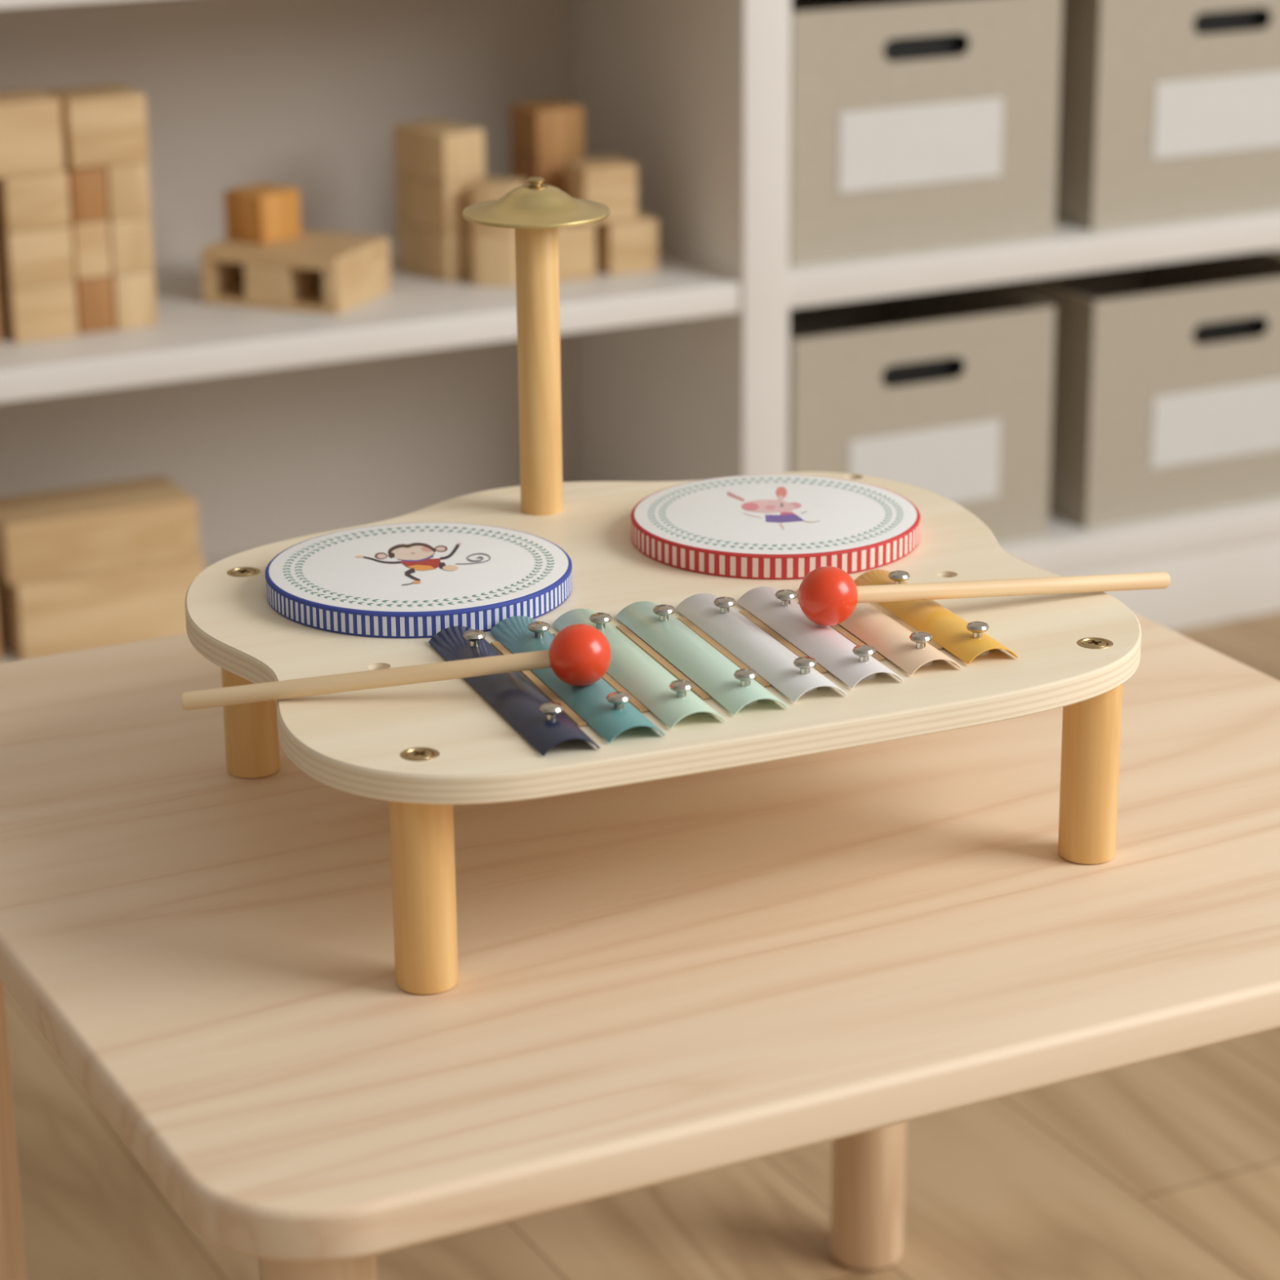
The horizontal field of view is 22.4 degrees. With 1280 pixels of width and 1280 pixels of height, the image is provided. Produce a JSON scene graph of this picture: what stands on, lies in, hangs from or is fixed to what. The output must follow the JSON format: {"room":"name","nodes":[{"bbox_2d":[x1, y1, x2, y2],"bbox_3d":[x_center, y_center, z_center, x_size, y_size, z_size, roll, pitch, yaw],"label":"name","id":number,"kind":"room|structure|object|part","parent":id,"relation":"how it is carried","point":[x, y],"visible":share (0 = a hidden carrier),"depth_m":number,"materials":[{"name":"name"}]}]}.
{"room":"playroom","nodes":[
{"label":"playroom","id":0,"kind":"room"},
{"bbox_2d":[4,611,1279,1279],"bbox_3d":[0.404,0.737,0.590,7.400,0.050,4.620,-10,21,-25],"label":"floor","id":1,"kind":"structure","parent":0,"point":[1168,1167],"depth_m":1.78,"materials":[{"name":"brown wood"}]},
{"bbox_2d":[0,553,1279,1279],"bbox_3d":[0.016,0.245,1.357,0.574,0.400,0.542,-10,21,-25],"label":"table","id":2,"kind":"object","parent":1,"relation":"on","point":[663,980],"visible":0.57,"depth_m":1.14,"materials":[{"name":"brown wood"}]},
{"bbox_3d":[-0.299,0.227,1.446,0.039,0.381,0.039,-10,21,-25],"label":"leg","id":3,"kind":"part","parent":2,"relation":"part of","materials":[{"name":"brown wood"}]},
{"bbox_3d":[-0.103,0.346,1.090,0.038,0.381,0.038,-10,21,-25],"label":"leg","id":4,"kind":"part","parent":2,"relation":"part of","materials":[{"name":"brown wood"}]},
{"bbox_2d":[184,177,1141,994],"bbox_3d":[0.001,-0.045,1.238,0.350,0.225,0.339,-9,20,-23],"label":"toy","id":5,"kind":"object","parent":2,"relation":"on","point":[691,587],"visible":0.97,"depth_m":1.20,"materials":[{"name":"brown wood"}]},
{"bbox_3d":[-0.157,0.018,1.293,0.022,0.074,0.022,-9,20,-23],"label":"leg","id":6,"kind":"part","parent":5,"relation":"part of","materials":[{"name":"beige wood"}]},
{"bbox_2d":[181,623,611,710],"bbox_3d":[-0.086,0.010,1.130,0.151,0.030,0.022,0,19,0],"label":"mallet","id":7,"kind":"object","parent":5,"relation":"on","point":[579,655],"visible":1,"depth_m":1.13,"materials":[{"name":"brown wood"}]},
{"bbox_2d":[355,542,490,585],"bbox_3d":[-0.082,-0.031,1.255,0.048,0.001,0.052,-9,20,-23],"label":"print","id":8,"kind":"object","parent":5,"relation":"on","point":[376,563],"depth_m":1.25,"materials":[{"name":"brown"}]},
{"bbox_3d":[-0.073,0.083,1.097,0.022,0.074,0.022,-9,20,-23],"label":"leg","id":9,"kind":"part","parent":5,"relation":"part of","materials":[{"name":"beige wood"}]},
{"bbox_3d":[-0.042,-0.115,1.338,0.018,0.126,0.018,-9,20,-23],"label":"post","id":10,"kind":"part","parent":5,"relation":"part of","materials":[{"name":"beige wood"}]},
{"bbox_2d":[726,486,819,529],"bbox_3d":[0.054,-0.054,1.320,0.027,0.001,0.061,-5,19,-13],"label":"print","id":11,"kind":"object","parent":5,"relation":"on","point":[748,508],"depth_m":1.32,"materials":[{"name":"pink"}]},
{"bbox_2d":[798,566,1170,626],"bbox_3d":[0.133,-0.022,1.214,0.161,0.030,0.022,-8,20,-21],"label":"mallet","id":12,"kind":"object","parent":5,"relation":"on","point":[828,596],"visible":1,"depth_m":1.20,"materials":[{"name":"brown wood"}]},
{"bbox_3d":[0.168,0.046,1.201,0.022,0.074,0.022,-9,20,-23],"label":"leg","id":13,"kind":"part","parent":5,"relation":"part of","materials":[{"name":"beige wood"}]},
{"bbox_3d":[0.120,0.149,1.668,0.039,0.381,0.039,-10,21,-25],"label":"leg","id":14,"kind":"part","parent":2,"relation":"part of","materials":[{"name":"brown wood"}]},
{"bbox_2d":[0,0,1279,662],"bbox_3d":[-0.049,-0.504,2.461,2.040,1.115,0.310,-10,21,-25],"label":"shelving unit","id":15,"kind":"object","parent":1,"relation":"on","point":[280,425],"visible":0.27,"depth_m":2.54,"materials":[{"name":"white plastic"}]},
{"bbox_2d":[0,280,78,342],"bbox_3d":[-0.428,-0.236,2.285,0.046,0.039,0.050,-10,21,-25],"label":"wooden block","id":16,"kind":"object","parent":15,"relation":"on","point":[45,312],"visible":0.83,"depth_m":2.26,"materials":[{"name":"beige wood"}]},
{"bbox_2d":[0,226,74,288],"bbox_3d":[-0.428,-0.274,2.273,0.046,0.039,0.050,-10,21,-25],"label":"wooden block","id":17,"kind":"object","parent":16,"relation":"on","point":[37,257],"visible":0.83,"depth_m":2.25,"materials":[{"name":"beige wood"}]},
{"bbox_2d":[0,171,71,233],"bbox_3d":[-0.429,-0.310,2.260,0.046,0.039,0.050,-10,21,-25],"label":"wooden block","id":18,"kind":"object","parent":17,"relation":"on","point":[37,202],"visible":0.82,"depth_m":2.24,"materials":[{"name":"beige wood"}]},
{"bbox_2d":[0,88,64,178],"bbox_3d":[-0.455,-0.349,2.234,0.096,0.052,0.055,-10,21,-25],"label":"wooden block","id":19,"kind":"object","parent":18,"relation":"on","point":[31,135],"visible":1,"depth_m":2.22,"materials":[{"name":"beige wood"}]},
{"bbox_3d":[-0.457,-0.472,2.251,1.043,0.025,0.290,-10,21,-25],"label":"shelf","id":20,"kind":"part","parent":15,"relation":"part of","materials":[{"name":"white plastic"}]},
{"bbox_2d":[73,275,115,333],"bbox_3d":[-0.396,-0.245,2.308,0.026,0.040,0.050,-10,21,-25],"label":"wooden block","id":21,"kind":"object","parent":15,"relation":"on","point":[95,304],"visible":0.62,"depth_m":2.29,"materials":[{"name":"brown wood"}]},
{"bbox_2d":[70,220,111,278],"bbox_3d":[-0.397,-0.282,2.295,0.026,0.040,0.050,-10,21,-25],"label":"wooden block","id":22,"kind":"object","parent":21,"relation":"on","point":[91,241],"visible":0.62,"depth_m":2.27,"materials":[{"name":"beige wood"}]},
{"bbox_2d":[64,164,108,222],"bbox_3d":[-0.397,-0.320,2.283,0.026,0.040,0.050,-10,21,-25],"label":"wooden block","id":23,"kind":"object","parent":22,"relation":"on","point":[87,186],"visible":0.6,"depth_m":2.26,"materials":[{"name":"brown wood"}]},
{"bbox_2d":[0,554,204,659],"bbox_3d":[-0.405,-0.033,2.417,0.144,0.061,0.072,-10,21,-25],"label":"wooden block","id":24,"kind":"object","parent":15,"relation":"on","point":[68,614],"visible":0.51,"depth_m":2.38,"materials":[{"name":"beige wood"}]},
{"bbox_2d":[0,475,199,585],"bbox_3d":[-0.410,-0.082,2.397,0.146,0.046,0.075,-10,21,-25],"label":"wooden block","id":25,"kind":"object","parent":24,"relation":"on","point":[44,535],"visible":1,"depth_m":2.37,"materials":[{"name":"beige wood"}]},
{"bbox_3d":[-0.453,0.014,2.414,1.043,0.025,0.290,-10,21,-25],"label":"shelf","id":26,"kind":"part","parent":15,"relation":"part of","materials":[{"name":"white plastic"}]},
{"bbox_2d":[111,271,156,329],"bbox_3d":[-0.370,-0.249,2.319,0.030,0.040,0.052,-10,21,-25],"label":"wooden block","id":27,"kind":"object","parent":15,"relation":"on","point":[134,294],"visible":0.62,"depth_m":2.30,"materials":[{"name":"beige wood"}]},
{"bbox_2d":[106,216,154,275],"bbox_3d":[-0.371,-0.286,2.307,0.030,0.040,0.052,-10,21,-25],"label":"wooden block","id":28,"kind":"object","parent":27,"relation":"on","point":[131,239],"visible":0.62,"depth_m":2.28,"materials":[{"name":"beige wood"}]},
{"bbox_2d":[105,161,151,220],"bbox_3d":[-0.371,-0.324,2.294,0.030,0.040,0.052,-10,21,-25],"label":"wooden block","id":29,"kind":"object","parent":28,"relation":"on","point":[128,197],"visible":0.62,"depth_m":2.27,"materials":[{"name":"beige wood"}]},
{"bbox_2d":[44,84,148,168],"bbox_3d":[-0.383,-0.362,2.273,0.056,0.048,0.055,-10,21,-25],"label":"wooden block","id":30,"kind":"object","parent":29,"relation":"on","point":[106,125],"visible":0.84,"depth_m":2.25,"materials":[{"name":"beige wood"}]},
{"bbox_2d":[200,230,391,315],"bbox_3d":[-0.254,-0.274,2.388,0.112,0.042,0.085,7,20,22],"label":"block","id":31,"kind":"object","parent":15,"relation":"on","point":[326,273],"visible":0.91,"depth_m":2.36,"materials":[{"name":"beige wood"}]},
{"bbox_2d":[223,182,301,244],"bbox_3d":[-0.280,-0.317,2.394,0.040,0.036,0.040,14,24,37],"label":"wooden block","id":32,"kind":"object","parent":31,"relation":"on","point":[263,213],"visible":1,"depth_m":2.38,"materials":[{"name":"orange wood"}]},
{"bbox_3d":[-0.455,-0.221,2.336,1.043,0.023,0.290,-10,21,-25],"label":"shelf","id":33,"kind":"part","parent":15,"relation":"part of","materials":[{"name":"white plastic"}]},
{"bbox_2d":[396,222,474,282],"bbox_3d":[-0.152,-0.299,2.467,0.038,0.037,0.064,-16,24,-38],"label":"wooden block","id":34,"kind":"object","parent":15,"relation":"on","point":[424,251],"visible":0.66,"depth_m":2.45,"materials":[{"name":"beige wood"}]},
{"bbox_2d":[395,173,483,233],"bbox_3d":[-0.152,-0.335,2.455,0.038,0.037,0.064,-16,24,-38],"label":"wooden block","id":35,"kind":"object","parent":34,"relation":"on","point":[439,206],"visible":0.76,"depth_m":2.43,"materials":[{"name":"beige wood"}]},
{"bbox_2d":[393,119,484,183],"bbox_3d":[-0.152,-0.370,2.443,0.038,0.037,0.064,-16,24,-38],"label":"wooden block","id":36,"kind":"object","parent":35,"relation":"on","point":[443,152],"visible":1,"depth_m":2.42,"materials":[{"name":"beige wood"}]},
{"bbox_2d":[471,232,515,287],"bbox_3d":[-0.106,-0.289,2.433,0.033,0.040,0.033,4,19,13],"label":"wooden block","id":37,"kind":"object","parent":15,"relation":"on","point":[494,260],"visible":0.64,"depth_m":2.42,"materials":[{"name":"beige wood"}]},
{"bbox_2d":[471,177,525,234],"bbox_3d":[-0.106,-0.326,2.421,0.033,0.036,0.033,5,19,15],"label":"wooden block","id":38,"kind":"object","parent":37,"relation":"on","point":[486,189],"visible":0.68,"depth_m":2.41,"materials":[{"name":"beige wood"}]},
{"bbox_2d":[558,223,595,280],"bbox_3d":[-0.059,-0.298,2.455,0.040,0.040,0.040,-8,20,-21],"label":"wooden block","id":39,"kind":"object","parent":15,"relation":"on","point":[576,244],"visible":0.39,"depth_m":2.44,"materials":[{"name":"beige wood"}]},
{"bbox_2d":[592,210,657,275],"bbox_3d":[-0.012,-0.305,2.475,0.040,0.040,0.040,-8,20,-21],"label":"wooden block","id":40,"kind":"object","parent":15,"relation":"on","point":[624,246],"visible":0.72,"depth_m":2.46,"materials":[{"name":"beige wood"}]},
{"bbox_2d":[564,156,637,224],"bbox_3d":[-0.030,-0.342,2.455,0.044,0.042,0.040,-8,20,-22],"label":"wooden block","id":41,"kind":"object","parent":40,"relation":"on","point":[609,181],"visible":0.78,"depth_m":2.44,"materials":[{"name":"beige wood"}]},
{"bbox_3d":[0.028,-0.498,2.498,0.040,1.080,0.294,-10,21,-25],"label":"upright panel","id":42,"kind":"part","parent":15,"relation":"part of","materials":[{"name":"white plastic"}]},
{"bbox_2d":[787,284,1055,543],"bbox_3d":[0.168,-0.195,2.678,0.240,0.192,0.263,-10,21,-25],"label":"storage box","id":43,"kind":"object","parent":15,"relation":"on","point":[947,393],"visible":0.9,"depth_m":2.57,"materials":[{"name":"beige cardboard"}]},
{"bbox_3d":[0.221,-0.214,2.554,0.076,0.017,0.017,-10,21,-25],"label":"handle","id":44,"kind":"part","parent":43,"relation":"part of","materials":[{"name":"black plastic"}]},
{"bbox_2d":[789,0,1062,266],"bbox_3d":[0.163,-0.432,2.597,0.240,0.192,0.263,-10,21,-25],"label":"storage box","id":45,"kind":"object","parent":15,"relation":"on","point":[916,125],"visible":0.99,"depth_m":2.48,"materials":[{"name":"beige cardboard"}]},
{"bbox_3d":[0.216,-0.455,2.471,0.076,0.017,0.017,-10,21,-25],"label":"handle","id":46,"kind":"part","parent":45,"relation":"part of","materials":[{"name":"black plastic"}]},
{"bbox_3d":[0.438,-0.372,2.760,0.877,0.029,0.291,-10,21,-25],"label":"shelf","id":47,"kind":"part","parent":15,"relation":"part of","materials":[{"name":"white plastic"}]},
{"bbox_2d":[991,250,1279,528],"bbox_3d":[0.416,-0.237,2.796,0.240,0.192,0.263,-10,21,-25],"label":"storage box","id":48,"kind":"object","parent":15,"relation":"on","point":[1166,389],"visible":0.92,"depth_m":2.68,"materials":[{"name":"beige cardboard"}]},
{"bbox_3d":[0.486,-0.259,2.681,0.076,0.017,0.017,-10,21,-25],"label":"handle","id":49,"kind":"part","parent":48,"relation":"part of","materials":[{"name":"black plastic"}]},
{"bbox_3d":[0.440,-0.136,2.840,0.877,0.029,0.291,-10,21,-25],"label":"shelf","id":50,"kind":"part","parent":15,"relation":"part of","materials":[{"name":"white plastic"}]},
{"bbox_2d":[1055,0,1279,231],"bbox_3d":[0.409,-0.473,2.714,0.240,0.192,0.263,-10,21,-25],"label":"storage box","id":51,"kind":"object","parent":15,"relation":"on","point":[1169,110],"visible":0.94,"depth_m":2.59,"materials":[{"name":"beige cardboard"}]},
{"bbox_3d":[0.472,-0.499,2.594,0.076,0.017,0.017,-10,21,-25],"label":"handle","id":52,"kind":"part","parent":51,"relation":"part of","materials":[{"name":"black plastic"}]},
{"bbox_3d":[-0.071,-0.316,2.510,0.042,0.040,0.042,-12,22,-31],"label":"wooden block","id":53,"kind":"object","parent":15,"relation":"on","visible":0},
{"bbox_2d":[511,155,583,192],"bbox_3d":[-0.071,-0.354,2.497,0.042,0.040,0.042,-12,22,-31],"label":"wooden block","id":54,"kind":"object","parent":53,"relation":"on","point":[553,173],"visible":0.33,"depth_m":2.48,"materials":[{"name":"brown wood"}]},
{"bbox_2d":[509,99,583,163],"bbox_3d":[-0.072,-0.392,2.485,0.042,0.040,0.042,-12,22,-31],"label":"wooden block","id":55,"kind":"object","parent":54,"relation":"on","point":[550,130],"visible":1,"depth_m":2.47,"materials":[{"name":"brown wood"}]}
]}

